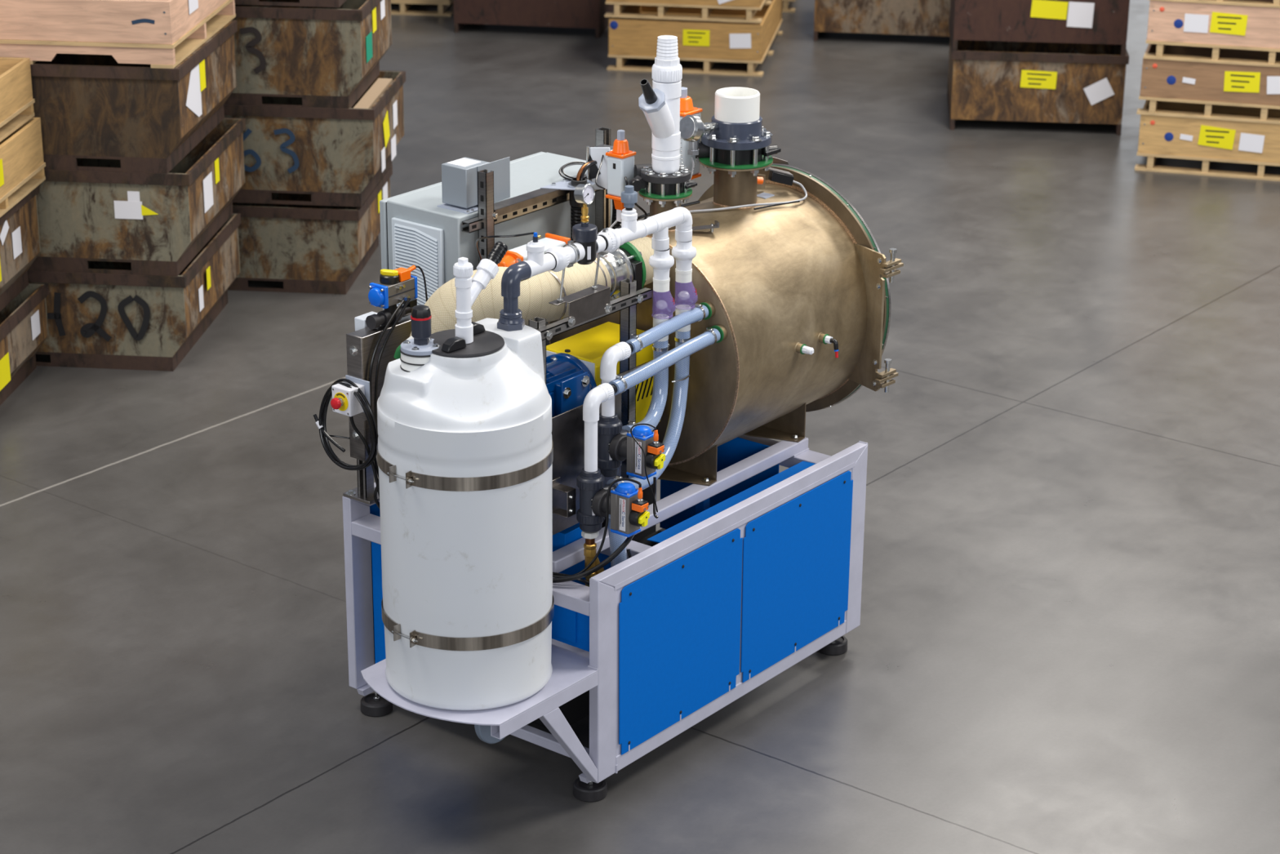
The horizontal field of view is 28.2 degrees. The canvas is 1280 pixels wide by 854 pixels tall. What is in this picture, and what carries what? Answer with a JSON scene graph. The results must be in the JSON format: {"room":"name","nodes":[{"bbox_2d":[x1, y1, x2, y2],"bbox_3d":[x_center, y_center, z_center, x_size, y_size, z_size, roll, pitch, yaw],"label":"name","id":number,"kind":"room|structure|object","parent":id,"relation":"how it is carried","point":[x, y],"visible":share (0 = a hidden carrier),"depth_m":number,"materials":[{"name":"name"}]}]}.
{"room":"warehouse","nodes":[
{"label":"warehouse","id":0,"kind":"room"},
{"bbox_2d":[0,0,1279,853],"bbox_3d":[-1.885,-3.605,21.799,100.000,0.200,100.000,16,26,35],"label":"floor","id":1,"kind":"structure","parent":0,"point":[1066,640],"depth_m":10.66,"materials":[{"name":"concrete"}]},
{"bbox_2d":[0,282,48,405],"bbox_3d":[-3.598,-0.325,12.201,1.228,0.440,1.168,2,21,5],"label":"bin","id":2,"kind":"object","parent":1,"relation":"on","point":[24,325],"visible":1,"depth_m":12.38,"materials":[{"name":"black paint"}]},
{"bbox_2d":[0,185,40,311],"bbox_3d":[-3.594,-0.775,12.019,1.228,0.530,1.148,2,21,5],"label":"wooden crate","id":3,"kind":"object","parent":2,"relation":"on","point":[20,237],"visible":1,"depth_m":12.22,"materials":[{"name":"brown wood"}]},
{"bbox_2d":[0,117,45,217],"bbox_3d":[-3.540,-1.175,11.863,1.210,0.310,1.132,2,21,5],"label":"wooden crate","id":4,"kind":"object","parent":3,"relation":"on","point":[22,164],"visible":1,"depth_m":12.05,"materials":[{"name":"beige wood"}]},
{"bbox_2d":[0,57,35,142],"bbox_3d":[-3.567,-1.459,11.758,1.210,0.285,1.132,2,21,5],"label":"wooden crate","id":5,"kind":"object","parent":4,"relation":"on","point":[16,100],"visible":1,"depth_m":12.04,"materials":[{"name":"beige wood"}]},
{"bbox_2d":[27,213,240,371],"bbox_3d":[-2.823,-0.732,13.207,1.281,0.500,1.148,2,21,5],"label":"bin","id":6,"kind":"object","parent":1,"relation":"on","point":[95,320],"visible":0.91,"depth_m":12.69,"materials":[{"name":"black paint"}]},
{"bbox_2d":[27,117,245,275],"bbox_3d":[-2.770,-1.206,13.022,1.278,0.520,1.148,2,21,5],"label":"bin","id":7,"kind":"object","parent":6,"relation":"on","point":[157,223],"visible":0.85,"depth_m":12.51,"materials":[{"name":"black paint"}]},
{"bbox_2d":[30,20,237,173],"bbox_3d":[-2.785,-1.693,12.839,1.278,0.520,1.148,2,21,5],"label":"bin","id":8,"kind":"object","parent":7,"relation":"on","point":[144,117],"visible":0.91,"depth_m":12.32,"materials":[{"name":"black paint"}]},
{"bbox_2d":[0,0,235,68],"bbox_3d":[-2.915,-2.121,12.745,1.510,0.345,1.232,2,21,5],"label":"wooden crate","id":9,"kind":"object","parent":8,"relation":"on","point":[157,33],"visible":0.99,"depth_m":12.16,"materials":[{"name":"brown wood"}]},
{"bbox_2d":[227,164,392,294],"bbox_3d":[-2.132,-1.139,14.328,1.328,0.480,0.978,2,21,5],"label":"bin","id":10,"kind":"object","parent":1,"relation":"on","point":[307,248],"visible":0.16,"depth_m":13.87,"materials":[{"name":"black paint"}]},
{"bbox_2d":[223,70,405,206],"bbox_3d":[-2.055,-1.623,14.110,1.378,0.540,0.928,2,21,5],"label":"bin","id":11,"kind":"object","parent":10,"relation":"on","point":[335,156],"visible":0.53,"depth_m":13.68,"materials":[{"name":"black paint"}]},
{"bbox_2d":[223,0,391,108],"bbox_3d":[-2.077,-2.112,13.906,1.328,0.540,0.888,2,21,5],"label":"bin","id":12,"kind":"object","parent":11,"relation":"on","point":[326,57],"visible":0.46,"depth_m":13.49,"materials":[{"name":"black paint"}]},
{"bbox_2d":[234,0,346,7],"bbox_3d":[-2.059,-2.604,13.708,1.228,0.500,0.868,2,21,5],"label":"bin","id":13,"kind":"object","parent":12,"relation":"on","point":[325,3],"visible":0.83,"depth_m":13.38,"materials":[{"name":"black paint"}]},
{"bbox_2d":[391,0,453,16],"bbox_3d":[-2.056,-3.760,21.413,1.120,0.360,1.120,2,21,5],"label":"wooden crate","id":14,"kind":"object","parent":1,"relation":"on","point":[442,5],"visible":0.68,"depth_m":20.92,"materials":[{"name":"brown wood"}]},
{"bbox_2d":[453,0,613,38],"bbox_3d":[-0.822,-3.595,20.642,1.198,0.620,1.128,3,21,7],"label":"bin","id":15,"kind":"object","parent":1,"relation":"on","point":[588,14],"visible":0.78,"depth_m":20.18,"materials":[{"name":"black paint"}]},
{"bbox_2d":[342,434,867,801],"bbox_3d":[-0.286,0.628,9.200,1.173,0.844,2.218,16,26,35],"label":"frame","id":16,"kind":"object","parent":1,"relation":"on","point":[751,573],"visible":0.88,"depth_m":9.01,"materials":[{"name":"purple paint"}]},
{"bbox_2d":[342,311,411,504],"bbox_3d":[-0.834,-0.116,9.069,0.145,0.638,0.571,16,26,35],"label":"support bracket","id":17,"kind":"object","parent":16,"relation":"on","point":[361,344],"visible":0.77,"depth_m":8.86,"materials":[{"name":"silver metal"}]},
{"bbox_2d":[330,374,370,416],"bbox_3d":[-1.009,-0.097,8.771,0.112,0.120,0.118,16,26,35],"label":"emergency stop button","id":18,"kind":"object","parent":17,"relation":"attached to","point":[344,402],"visible":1,"depth_m":8.76,"materials":[{"name":"white plastic"}]},
{"bbox_2d":[313,377,379,508],"bbox_3d":[-0.989,0.069,8.903,0.302,0.518,0.139,16,26,35],"label":"cable coil","id":19,"kind":"object","parent":18,"relation":"hanging from","point":[321,422],"visible":0.91,"depth_m":8.87,"materials":[{"name":"black rubber"}]},
{"bbox_2d":[365,265,417,329],"bbox_3d":[-0.855,-0.453,8.852,0.094,0.192,0.218,16,26,35],"label":"valve","id":20,"kind":"object","parent":17,"relation":"on","point":[395,286],"visible":0.99,"depth_m":8.82,"materials":[{"name":"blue plastic"}]},
{"bbox_2d":[368,299,404,477],"bbox_3d":[-0.869,-0.097,8.878,0.044,0.680,0.182,16,26,35],"label":"cable","id":21,"kind":"object","parent":20,"relation":"attached to","point":[401,304],"visible":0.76,"depth_m":8.79,"materials":[{"name":"black plastic"}]},
{"bbox_2d":[373,297,410,423],"bbox_3d":[-0.844,-0.097,8.892,0.058,0.690,0.191,16,26,35],"label":"cable","id":22,"kind":"object","parent":20,"relation":"attached to","point":[408,299],"visible":0.66,"depth_m":8.81,"materials":[{"name":"black plastic"}]},
{"bbox_2d":[377,317,554,710],"bbox_3d":[-0.566,0.263,8.196,0.562,1.197,0.584,16,26,35],"label":"tank","id":23,"kind":"object","parent":16,"relation":"on","point":[465,443],"visible":0.94,"depth_m":8.00,"materials":[{"name":"white plastic"}]},
{"bbox_2d":[400,304,439,372],"bbox_3d":[-0.683,-0.282,7.962,0.137,0.200,0.137,16,26,35],"label":"sensor","id":24,"kind":"object","parent":23,"relation":"on","point":[415,352],"visible":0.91,"depth_m":7.93,"materials":[{"name":"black plastic"}]},
{"bbox_2d":[453,241,507,343],"bbox_3d":[-0.498,-0.426,8.012,0.064,0.285,0.231,16,26,35],"label":"fitting","id":25,"kind":"object","parent":23,"relation":"on","point":[468,288],"visible":1,"depth_m":7.96,"materials":[{"name":"white plastic"}]},
{"bbox_2d":[454,324,473,343],"bbox_3d":[-0.551,-0.295,7.990,0.057,0.054,0.057,16,26,35],"label":"socket","id":26,"kind":"object","parent":25,"relation":"attached to","point":[465,331],"depth_m":7.97,"materials":[{"name":"white plastic"}]},
{"bbox_2d":[497,185,692,331],"bbox_3d":[-0.134,-0.603,8.440,0.094,0.337,0.988,16,26,35],"label":"pipe","id":27,"kind":"object","parent":23,"relation":"on","point":[556,259],"visible":0.98,"depth_m":8.41,"materials":[{"name":"white plastic"}]},
{"bbox_2d":[475,231,534,260],"bbox_3d":[-0.496,-0.588,8.403,0.126,0.244,0.526,-8,22,-21],"label":"cable","id":28,"kind":"object","parent":27,"relation":"attached to","point":[532,233],"visible":1,"depth_m":8.18,"materials":[{"name":"black plastic"}]},
{"bbox_2d":[572,183,597,264],"bbox_3d":[-0.181,-0.665,8.351,0.083,0.272,0.084,16,26,35],"label":"pressure gauge","id":29,"kind":"object","parent":27,"relation":"attached to","point":[585,233],"visible":1,"depth_m":8.33,"materials":[{"name":"black plastic"}]},
{"bbox_2d":[651,235,669,250],"bbox_3d":[0.070,-0.633,8.709,0.060,0.045,0.060,16,26,35],"label":"socket","id":30,"kind":"object","parent":27,"relation":"attached to","point":[659,242],"depth_m":8.68,"materials":[{"name":"white plastic"}]},
{"bbox_2d":[675,228,692,241],"bbox_3d":[0.151,-0.669,8.806,0.060,0.045,0.060,16,26,35],"label":"socket","id":31,"kind":"object","parent":27,"relation":"attached to","point":[681,234],"depth_m":8.78,"materials":[{"name":"white plastic"}]},
{"bbox_2d":[671,240,697,331],"bbox_3d":[0.155,-0.483,8.883,0.090,0.360,0.094,16,26,35],"label":"valve","id":32,"kind":"object","parent":27,"relation":"attached to","point":[686,297],"visible":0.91,"depth_m":8.85,"materials":[{"name":"purple plastic"}]},
{"bbox_2d":[606,329,691,489],"bbox_3d":[0.041,-0.041,8.813,0.076,0.486,0.547,11,23,26],"label":"hose","id":33,"kind":"object","parent":32,"relation":"attached to","point":[682,368],"visible":0.62,"depth_m":8.96,"materials":[{"name":"plastic"}]},
{"bbox_2d":[675,308,690,331],"bbox_3d":[0.151,-0.381,8.919,0.060,0.083,0.060,16,26,35],"label":"socket","id":34,"kind":"object","parent":32,"relation":"attached to","point":[677,311],"depth_m":8.90,"materials":[{"name":"white plastic"}]},
{"bbox_2d":[675,267,692,283],"bbox_3d":[0.152,-0.529,8.863,0.059,0.044,0.059,16,26,35],"label":"socket","id":35,"kind":"object","parent":32,"relation":"attached to","point":[683,275],"depth_m":8.84,"materials":[{"name":"white plastic"}]},
{"bbox_2d":[360,638,598,725],"bbox_3d":[-0.524,0.807,8.461,0.607,0.006,0.735,16,26,35],"label":"shelf","id":36,"kind":"object","parent":16,"relation":"attached to","point":[573,669],"depth_m":8.32,"materials":[{"name":"white metal"}]},
{"bbox_2d":[474,724,506,743],"bbox_3d":[-0.471,0.944,8.411,0.055,0.208,0.208,16,26,35],"label":"caster wheel","id":37,"kind":"object","parent":16,"relation":"attached to","point":[483,732],"visible":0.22,"depth_m":8.37,"materials":[{"name":"grey plastic"}]},
{"bbox_2d":[379,151,612,346],"bbox_3d":[-0.526,-0.493,9.668,0.385,0.893,0.937,16,26,35],"label":"upper cabinet","id":38,"kind":"object","parent":16,"relation":"attached to","point":[415,231],"visible":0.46,"depth_m":9.27,"materials":[{"name":"grey metal"}]},
{"bbox_2d":[436,156,510,213],"bbox_3d":[-0.594,-0.887,9.223,0.150,0.158,0.255,16,26,35],"label":"box","id":39,"kind":"object","parent":38,"relation":"on","point":[459,176],"visible":0.96,"depth_m":9.16,"materials":[{"name":"grey metal"}]},
{"bbox_2d":[462,127,610,263],"bbox_3d":[-0.320,-0.497,9.505,0.135,1.130,0.885,16,26,35],"label":"frame","id":40,"kind":"object","parent":16,"relation":"on","point":[491,214],"visible":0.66,"depth_m":9.24,"materials":[{"name":"black"}]},
{"bbox_2d":[552,522,582,548],"bbox_3d":[-0.391,0.317,8.936,0.480,0.060,0.180,16,26,35],"label":"panel","id":41,"kind":"object","parent":16,"relation":"attached to","point":[571,534],"visible":0.22,"depth_m":8.76,"materials":[{"name":"blue metal"}]},
{"bbox_2d":[558,161,586,180],"bbox_3d":[-0.233,-0.960,9.561,0.099,0.055,0.189,16,26,35],"label":"cable loop","id":42,"kind":"object","parent":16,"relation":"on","point":[561,170],"visible":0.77,"depth_m":9.53,"materials":[{"name":"grey"}]},
{"bbox_2d":[568,160,596,240],"bbox_3d":[-0.193,-0.609,9.593,0.086,0.789,0.244,16,26,35],"label":"cable conduit","id":43,"kind":"object","parent":16,"relation":"attached to","point":[575,207],"visible":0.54,"depth_m":9.43,"materials":[{"name":"black plastic"}]},
{"bbox_2d":[551,393,621,534],"bbox_3d":[-0.372,0.091,8.779,0.547,0.425,0.495,16,26,35],"label":"panel","id":44,"kind":"object","parent":16,"relation":"on","point":[567,427],"depth_m":8.62,"materials":[{"name":"black metal"}]},
{"bbox_2d":[546,352,596,417],"bbox_3d":[-0.363,-0.027,8.821,0.299,0.376,0.374,16,26,35],"label":"motor","id":45,"kind":"object","parent":44,"relation":"on","point":[569,380],"visible":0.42,"depth_m":8.76,"materials":[{"name":"blue paint"}]},
{"bbox_2d":[546,321,660,423],"bbox_3d":[-0.135,-0.152,9.098,0.248,0.337,0.379,16,26,35],"label":"guard","id":46,"kind":"object","parent":45,"relation":"attached to","point":[588,346],"visible":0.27,"depth_m":9.05,"materials":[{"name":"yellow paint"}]},
{"bbox_2d":[576,467,649,537],"bbox_3d":[-0.070,0.254,8.554,0.282,0.215,0.170,16,26,35],"label":"valve","id":47,"kind":"object","parent":44,"relation":"attached to","point":[628,508],"visible":0.99,"depth_m":8.51,"materials":[{"name":"grey plastic"}]},
{"bbox_2d":[581,467,600,477],"bbox_3d":[-0.165,0.155,8.546,0.064,0.025,0.064,16,26,35],"label":"socket","id":48,"kind":"object","parent":47,"relation":"attached to","point":[597,473],"depth_m":8.52,"materials":[{"name":"grey plastic"}]},
{"bbox_2d":[581,530,604,586],"bbox_3d":[-0.158,0.474,8.671,0.082,0.268,0.055,-11,24,-28],"label":"strainer","id":49,"kind":"object","parent":47,"relation":"hanging from","point":[589,551],"visible":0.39,"depth_m":8.63,"materials":[{"name":"gold metal"}]},
{"bbox_2d":[552,533,635,582],"bbox_3d":[-0.259,0.429,8.528,0.497,0.179,0.124,2,21,3],"label":"cable","id":50,"kind":"object","parent":47,"relation":"attached to","point":[626,542],"visible":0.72,"depth_m":8.50,"materials":[{"name":"black plastic"}]},
{"bbox_2d":[582,382,617,471],"bbox_3d":[-0.126,0.005,8.541,0.059,0.310,0.178,16,26,35],"label":"riser pipe","id":51,"kind":"object","parent":47,"relation":"on","point":[602,393],"visible":1,"depth_m":8.47,"materials":[{"name":"white plastic"}]},
{"bbox_2d":[596,382,613,402],"bbox_3d":[-0.121,-0.114,8.500,0.059,0.059,0.043,16,26,35],"label":"socket","id":52,"kind":"object","parent":51,"relation":"attached to","point":[605,390],"depth_m":8.48,"materials":[{"name":"white plastic"}]},
{"bbox_2d":[602,483,616,490],"bbox_3d":[-0.129,0.227,8.624,0.068,0.072,0.124,16,26,35],"label":"outlet","id":53,"kind":"object","parent":47,"relation":"attached to","point":[605,486],"depth_m":8.61,"materials":[{"name":"grey plastic"}]},
{"bbox_2d":[608,514,626,567],"bbox_3d":[-0.079,0.477,8.703,0.070,0.383,0.056,-2,21,-7],"label":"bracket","id":54,"kind":"object","parent":47,"relation":"attached to","point":[615,540],"visible":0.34,"depth_m":8.65,"materials":[{"name":"silver metal"}]},
{"bbox_2d":[597,412,665,479],"bbox_3d":[-0.015,0.068,8.622,0.277,0.215,0.170,16,26,35],"label":"valve","id":55,"kind":"object","parent":47,"relation":"attached to","point":[615,445],"visible":0.99,"depth_m":8.57,"materials":[{"name":"grey plastic"}]},
{"bbox_2d":[599,412,617,422],"bbox_3d":[-0.108,-0.031,8.613,0.064,0.025,0.064,16,26,35],"label":"socket","id":56,"kind":"object","parent":55,"relation":"attached to","point":[602,419],"depth_m":8.59,"materials":[{"name":"grey plastic"}]},
{"bbox_2d":[600,341,633,417],"bbox_3d":[-0.072,-0.152,8.614,0.059,0.272,0.168,16,26,35],"label":"riser pipe","id":57,"kind":"object","parent":55,"relation":"attached to","point":[620,351],"visible":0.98,"depth_m":8.54,"materials":[{"name":"white plastic"}]},
{"bbox_2d":[614,341,631,360],"bbox_3d":[-0.065,-0.254,8.584,0.059,0.059,0.043,16,26,35],"label":"socket","id":58,"kind":"object","parent":57,"relation":"attached to","point":[623,349],"depth_m":8.56,"materials":[{"name":"white plastic"}]},
{"bbox_2d":[630,423,657,512],"bbox_3d":[0.017,0.138,8.529,0.096,0.303,0.067,16,26,35],"label":"cable","id":59,"kind":"object","parent":55,"relation":"attached to","point":[654,427],"visible":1,"depth_m":8.49,"materials":[{"name":"black plastic"}]},
{"bbox_2d":[653,476,658,518],"bbox_3d":[0.051,0.238,8.575,0.016,0.130,0.061,-3,21,-10],"label":"cable","id":60,"kind":"object","parent":55,"relation":"hanging from","point":[655,516],"visible":1,"depth_m":8.58,"materials":[{"name":"black plastic"}]},
{"bbox_2d":[552,548,631,585],"bbox_3d":[-0.267,0.480,8.594,0.480,0.113,0.094,0,21,-2],"label":"cable","id":61,"kind":"object","parent":16,"relation":"attached to","point":[628,552],"visible":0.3,"depth_m":8.57,"materials":[{"name":"black plastic"}]},
{"bbox_2d":[552,477,641,577],"bbox_3d":[-0.239,0.333,8.484,0.482,0.354,0.064,3,21,8],"label":"cable","id":62,"kind":"object","parent":16,"relation":"on","point":[613,482],"visible":0.84,"depth_m":8.47,"materials":[{"name":"black plastic"}]},
{"bbox_2d":[586,143,613,190],"bbox_3d":[-0.120,-0.963,9.499,0.156,0.179,0.071,16,26,35],"label":"plate","id":63,"kind":"object","parent":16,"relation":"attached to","point":[595,153],"visible":0.41,"depth_m":9.49,"materials":[{"name":"white metal"}]},
{"bbox_2d":[528,278,690,478],"bbox_3d":[-0.097,-0.070,8.788,0.080,0.845,0.825,16,26,35],"label":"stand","id":64,"kind":"object","parent":16,"relation":"on","point":[626,304],"visible":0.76,"depth_m":8.75,"materials":[{"name":"black"}]},
{"bbox_2d":[548,227,612,327],"bbox_3d":[-0.179,-0.495,8.449,0.102,0.307,0.266,16,26,35],"label":"bracket","id":65,"kind":"object","parent":64,"relation":"attached to","point":[593,301],"visible":0.87,"depth_m":8.48,"materials":[{"name":"silver metal"}]},
{"bbox_2d":[648,248,675,341],"bbox_3d":[0.076,-0.446,8.789,0.090,0.360,0.094,16,26,35],"label":"valve","id":66,"kind":"object","parent":64,"relation":"attached to","point":[664,305],"visible":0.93,"depth_m":8.75,"materials":[{"name":"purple plastic"}]},
{"bbox_2d":[622,339,670,431],"bbox_3d":[0.024,-0.128,8.797,0.065,0.312,0.305,10,23,24],"label":"hose","id":67,"kind":"object","parent":66,"relation":"attached to","point":[654,414],"visible":0.65,"depth_m":8.87,"materials":[{"name":"plastic"}]},
{"bbox_2d":[653,317,668,341],"bbox_3d":[0.072,-0.344,8.825,0.060,0.083,0.060,16,26,35],"label":"socket","id":68,"kind":"object","parent":66,"relation":"attached to","point":[656,321],"depth_m":8.80,"materials":[{"name":"white plastic"}]},
{"bbox_2d":[653,276,670,292],"bbox_3d":[0.073,-0.492,8.769,0.059,0.044,0.059,16,26,35],"label":"socket","id":69,"kind":"object","parent":66,"relation":"attached to","point":[660,284],"depth_m":8.75,"materials":[{"name":"white plastic"}]},
{"bbox_2d":[547,163,903,485],"bbox_3d":[0.286,-0.444,9.539,1.051,1.072,0.997,16,26,35],"label":"vessel","id":70,"kind":"object","parent":16,"relation":"on","point":[797,295],"visible":0.59,"depth_m":9.32,"materials":[{"name":"metal"}]},
{"bbox_2d":[409,236,653,336],"bbox_3d":[-0.320,-0.262,8.859,1.018,0.710,0.351,-13,25,-32],"label":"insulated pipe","id":71,"kind":"object","parent":70,"relation":"attached to","point":[630,260],"visible":0.37,"depth_m":8.61,"materials":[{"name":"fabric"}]},
{"bbox_2d":[497,232,570,266],"bbox_3d":[-0.389,-0.562,9.048,0.110,0.175,0.320,16,26,35],"label":"electric actuator","id":72,"kind":"object","parent":71,"relation":"attached to","point":[518,254],"visible":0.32,"depth_m":9.00,"materials":[{"name":"white plastic"}]},
{"bbox_2d":[611,199,621,229],"bbox_3d":[-0.132,-0.642,9.537,0.090,0.428,0.332,12,24,27],"label":"cable conduit","id":73,"kind":"object","parent":70,"relation":"attached to","point":[618,224],"visible":0.09,"depth_m":9.57,"materials":[{"name":"black plastic"}]},
{"bbox_2d":[616,200,700,228],"bbox_3d":[-0.015,-0.726,9.313,0.521,0.152,0.026,-9,23,-23],"label":"cable","id":74,"kind":"object","parent":70,"relation":"attached to","point":[695,202],"visible":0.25,"depth_m":9.37,"materials":[{"name":"black plastic"}]},
{"bbox_2d":[608,327,720,395],"bbox_3d":[0.087,-0.230,8.748,0.055,0.094,0.582,16,25,34],"label":"hose","id":75,"kind":"object","parent":70,"relation":"attached to","point":[710,336],"visible":1,"depth_m":8.72,"materials":[{"name":"plastic"}]},
{"bbox_2d":[625,303,708,354],"bbox_3d":[0.093,-0.342,8.789,0.055,0.070,0.452,14,25,32],"label":"hose","id":76,"kind":"object","parent":70,"relation":"attached to","point":[700,312],"visible":1,"depth_m":8.76,"materials":[{"name":"plastic"}]},
{"bbox_2d":[639,163,697,207],"bbox_3d":[0.092,-0.869,9.136,0.192,0.124,0.192,16,26,35],"label":"flange","id":77,"kind":"object","parent":70,"relation":"on","point":[662,187],"visible":0.91,"depth_m":9.08,"materials":[{"name":"metal"}]},
{"bbox_2d":[605,129,652,222],"bbox_3d":[-0.026,-0.897,9.150,0.164,0.336,0.170,16,26,35],"label":"electric actuator","id":78,"kind":"object","parent":77,"relation":"attached to","point":[620,160],"visible":0.85,"depth_m":9.12,"materials":[{"name":"white plastic"}]},
{"bbox_2d":[638,35,682,173],"bbox_3d":[0.065,-1.120,8.972,0.107,0.483,0.248,10,23,23],"label":"pipe fitting","id":79,"kind":"object","parent":77,"relation":"on","point":[660,104],"visible":1,"depth_m":8.96,"materials":[{"name":"white plastic"}]},
{"bbox_2d":[680,114,718,180],"bbox_3d":[0.210,-0.969,9.316,0.226,0.362,0.106,-11,24,-28],"label":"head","id":80,"kind":"object","parent":70,"relation":"attached to","point":[692,128],"visible":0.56,"depth_m":9.24},
{"bbox_2d":[687,139,699,155],"bbox_3d":[0.196,-1.033,9.293,0.046,0.077,0.040,16,26,35],"label":"outlet","id":81,"kind":"object","parent":80,"relation":"attached to","point":[693,149],"depth_m":9.28,"materials":[{"name":"metal"}]},
{"bbox_2d":[692,220,719,231],"bbox_3d":[0.174,-0.725,9.122,0.254,0.094,0.062,-15,26,-36],"label":"clip","id":82,"kind":"object","parent":70,"relation":"on","point":[712,226],"visible":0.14,"depth_m":9.17,"materials":[{"name":"silver metal"}]},
{"bbox_2d":[698,125,781,177],"bbox_3d":[0.356,-1.028,9.438,0.274,0.147,0.274,16,26,35],"label":"valve","id":83,"kind":"object","parent":70,"relation":"on","point":[733,155],"visible":0.87,"depth_m":9.35,"materials":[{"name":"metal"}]},
{"bbox_2d":[680,86,710,200],"bbox_3d":[0.192,-1.048,9.455,0.173,0.426,0.153,16,26,35],"label":"electric actuator","id":84,"kind":"object","parent":83,"relation":"attached to","point":[686,108],"visible":0.41,"depth_m":9.40,"materials":[{"name":"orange plastic"}]},
{"bbox_2d":[711,86,762,140],"bbox_3d":[0.358,-1.157,9.389,0.192,0.158,0.192,16,26,35],"label":"vent pipe","id":85,"kind":"object","parent":83,"relation":"on","point":[736,108],"visible":0.99,"depth_m":9.32,"materials":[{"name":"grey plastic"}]},
{"bbox_2d":[688,156,807,212],"bbox_3d":[0.415,-0.884,9.484,0.224,0.128,0.565,16,26,35],"label":"pipe","id":86,"kind":"object","parent":70,"relation":"on","point":[778,175],"visible":0.95,"depth_m":9.60,"materials":[{"name":"black plastic"}]},
{"bbox_2d":[768,170,794,186],"bbox_3d":[0.533,-0.942,9.628,0.094,0.060,0.033,-5,22,-15],"label":"switch","id":87,"kind":"object","parent":86,"relation":"attached to","point":[784,177],"depth_m":9.61,"materials":[{"name":"black plastic"}]},
{"bbox_2d":[647,461,815,542],"bbox_3d":[0.393,0.282,9.222,0.183,0.016,0.965,16,26,35],"label":"tray","id":88,"kind":"object","parent":16,"relation":"on","point":[799,466],"depth_m":9.24,"materials":[{"name":"blue metal"}]},
{"bbox_2d":[607,0,782,76],"bbox_3d":[0.450,-3.097,19.692,1.170,0.385,1.570,4,21,8],"label":"wooden crate","id":89,"kind":"object","parent":1,"relation":"on","point":[708,42],"visible":0.88,"depth_m":18.98,"materials":[{"name":"brown wood"}]},
{"bbox_2d":[604,0,771,22],"bbox_3d":[0.426,-3.469,19.501,1.170,0.415,1.470,4,21,8],"label":"wooden crate","id":90,"kind":"object","parent":89,"relation":"on","point":[751,6],"visible":1,"depth_m":18.88,"materials":[{"name":"brown wood"}]},
{"bbox_2d":[687,31,705,42],"bbox_3d":[0.418,-2.894,18.931,0.136,0.076,0.001,3,21,8],"label":"print","id":91,"kind":"object","parent":89,"relation":"attached to","point":[687,32],"depth_m":18.93},
{"bbox_2d":[782,0,795,12],"bbox_3d":[0.839,-3.897,21.707,1.020,0.460,1.220,2,21,5],"label":"wooden crate","id":92,"kind":"object","parent":1,"relation":"on","point":[785,8],"visible":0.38,"depth_m":21.18,"materials":[{"name":"brown wood"}]},
{"bbox_2d":[813,0,950,40],"bbox_3d":[2.007,-3.504,20.474,1.148,0.620,1.128,3,21,7],"label":"bin","id":93,"kind":"object","parent":1,"relation":"on","point":[904,17],"visible":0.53,"depth_m":20.00,"materials":[{"name":"black paint"}]},
{"bbox_2d":[946,18,1128,135],"bbox_3d":[2.759,-2.466,17.854,1.188,0.550,1.128,2,21,5],"label":"bin","id":94,"kind":"object","parent":1,"relation":"on","point":[988,80],"visible":0.86,"depth_m":17.34,"materials":[{"name":"black paint"}]},
{"bbox_2d":[1026,72,1051,84],"bbox_3d":[2.709,-2.362,17.302,0.163,0.079,0.001,2,21,5],"label":"print","id":95,"kind":"object","parent":94,"relation":"attached to","point":[1027,73],"depth_m":17.30},
{"bbox_2d":[949,0,1129,55],"bbox_3d":[2.755,-3.004,17.651,1.188,0.600,1.128,2,21,5],"label":"bin","id":96,"kind":"object","parent":94,"relation":"on","point":[1064,21],"visible":1,"depth_m":17.17,"materials":[{"name":"black paint"}]},
{"bbox_2d":[1134,99,1279,181],"bbox_3d":[3.969,-1.984,16.866,1.240,0.370,1.220,6,21,14],"label":"wooden crate","id":97,"kind":"object","parent":1,"relation":"on","point":[1207,140],"visible":0.76,"depth_m":16.38,"materials":[{"name":"beige wood"}]},
{"bbox_2d":[1136,43,1279,124],"bbox_3d":[3.958,-2.329,16.740,1.240,0.365,1.220,6,21,14],"label":"wooden crate","id":98,"kind":"object","parent":97,"relation":"on","point":[1211,84],"visible":0.74,"depth_m":16.25,"materials":[{"name":"brown wood"}]},
{"bbox_2d":[1143,0,1279,66],"bbox_3d":[3.976,-2.674,16.605,1.240,0.375,1.220,6,21,14],"label":"wooden crate","id":99,"kind":"object","parent":98,"relation":"on","point":[1216,26],"visible":1,"depth_m":16.10,"materials":[{"name":"brown wood"}]},
{"bbox_2d":[1155,0,1279,8],"bbox_3d":[3.974,-3.034,16.470,1.240,0.395,1.220,6,21,14],"label":"wooden crate","id":100,"kind":"object","parent":99,"relation":"on","point":[1276,3],"visible":1,"depth_m":16.02,"materials":[{"name":"beige wood"}]},
{"bbox_2d":[1217,16,1241,30],"bbox_3d":[3.711,-2.545,16.060,0.150,0.082,0.002,6,21,14],"label":"print","id":101,"kind":"object","parent":99,"relation":"attached to","point":[1217,16],"depth_m":16.06},
{"bbox_2d":[1230,74,1254,88],"bbox_3d":[3.819,-2.192,16.162,0.150,0.082,0.001,6,21,14],"label":"print","id":102,"kind":"object","parent":98,"relation":"attached to","point":[1237,81],"depth_m":16.16,"materials":[{"name":"black"}]},
{"bbox_2d":[1204,129,1229,143],"bbox_3d":[3.695,-1.858,16.323,0.150,0.082,0.001,6,21,14],"label":"print","id":103,"kind":"object","parent":97,"relation":"attached to","point":[1211,136],"depth_m":16.32,"materials":[{"name":"black"}]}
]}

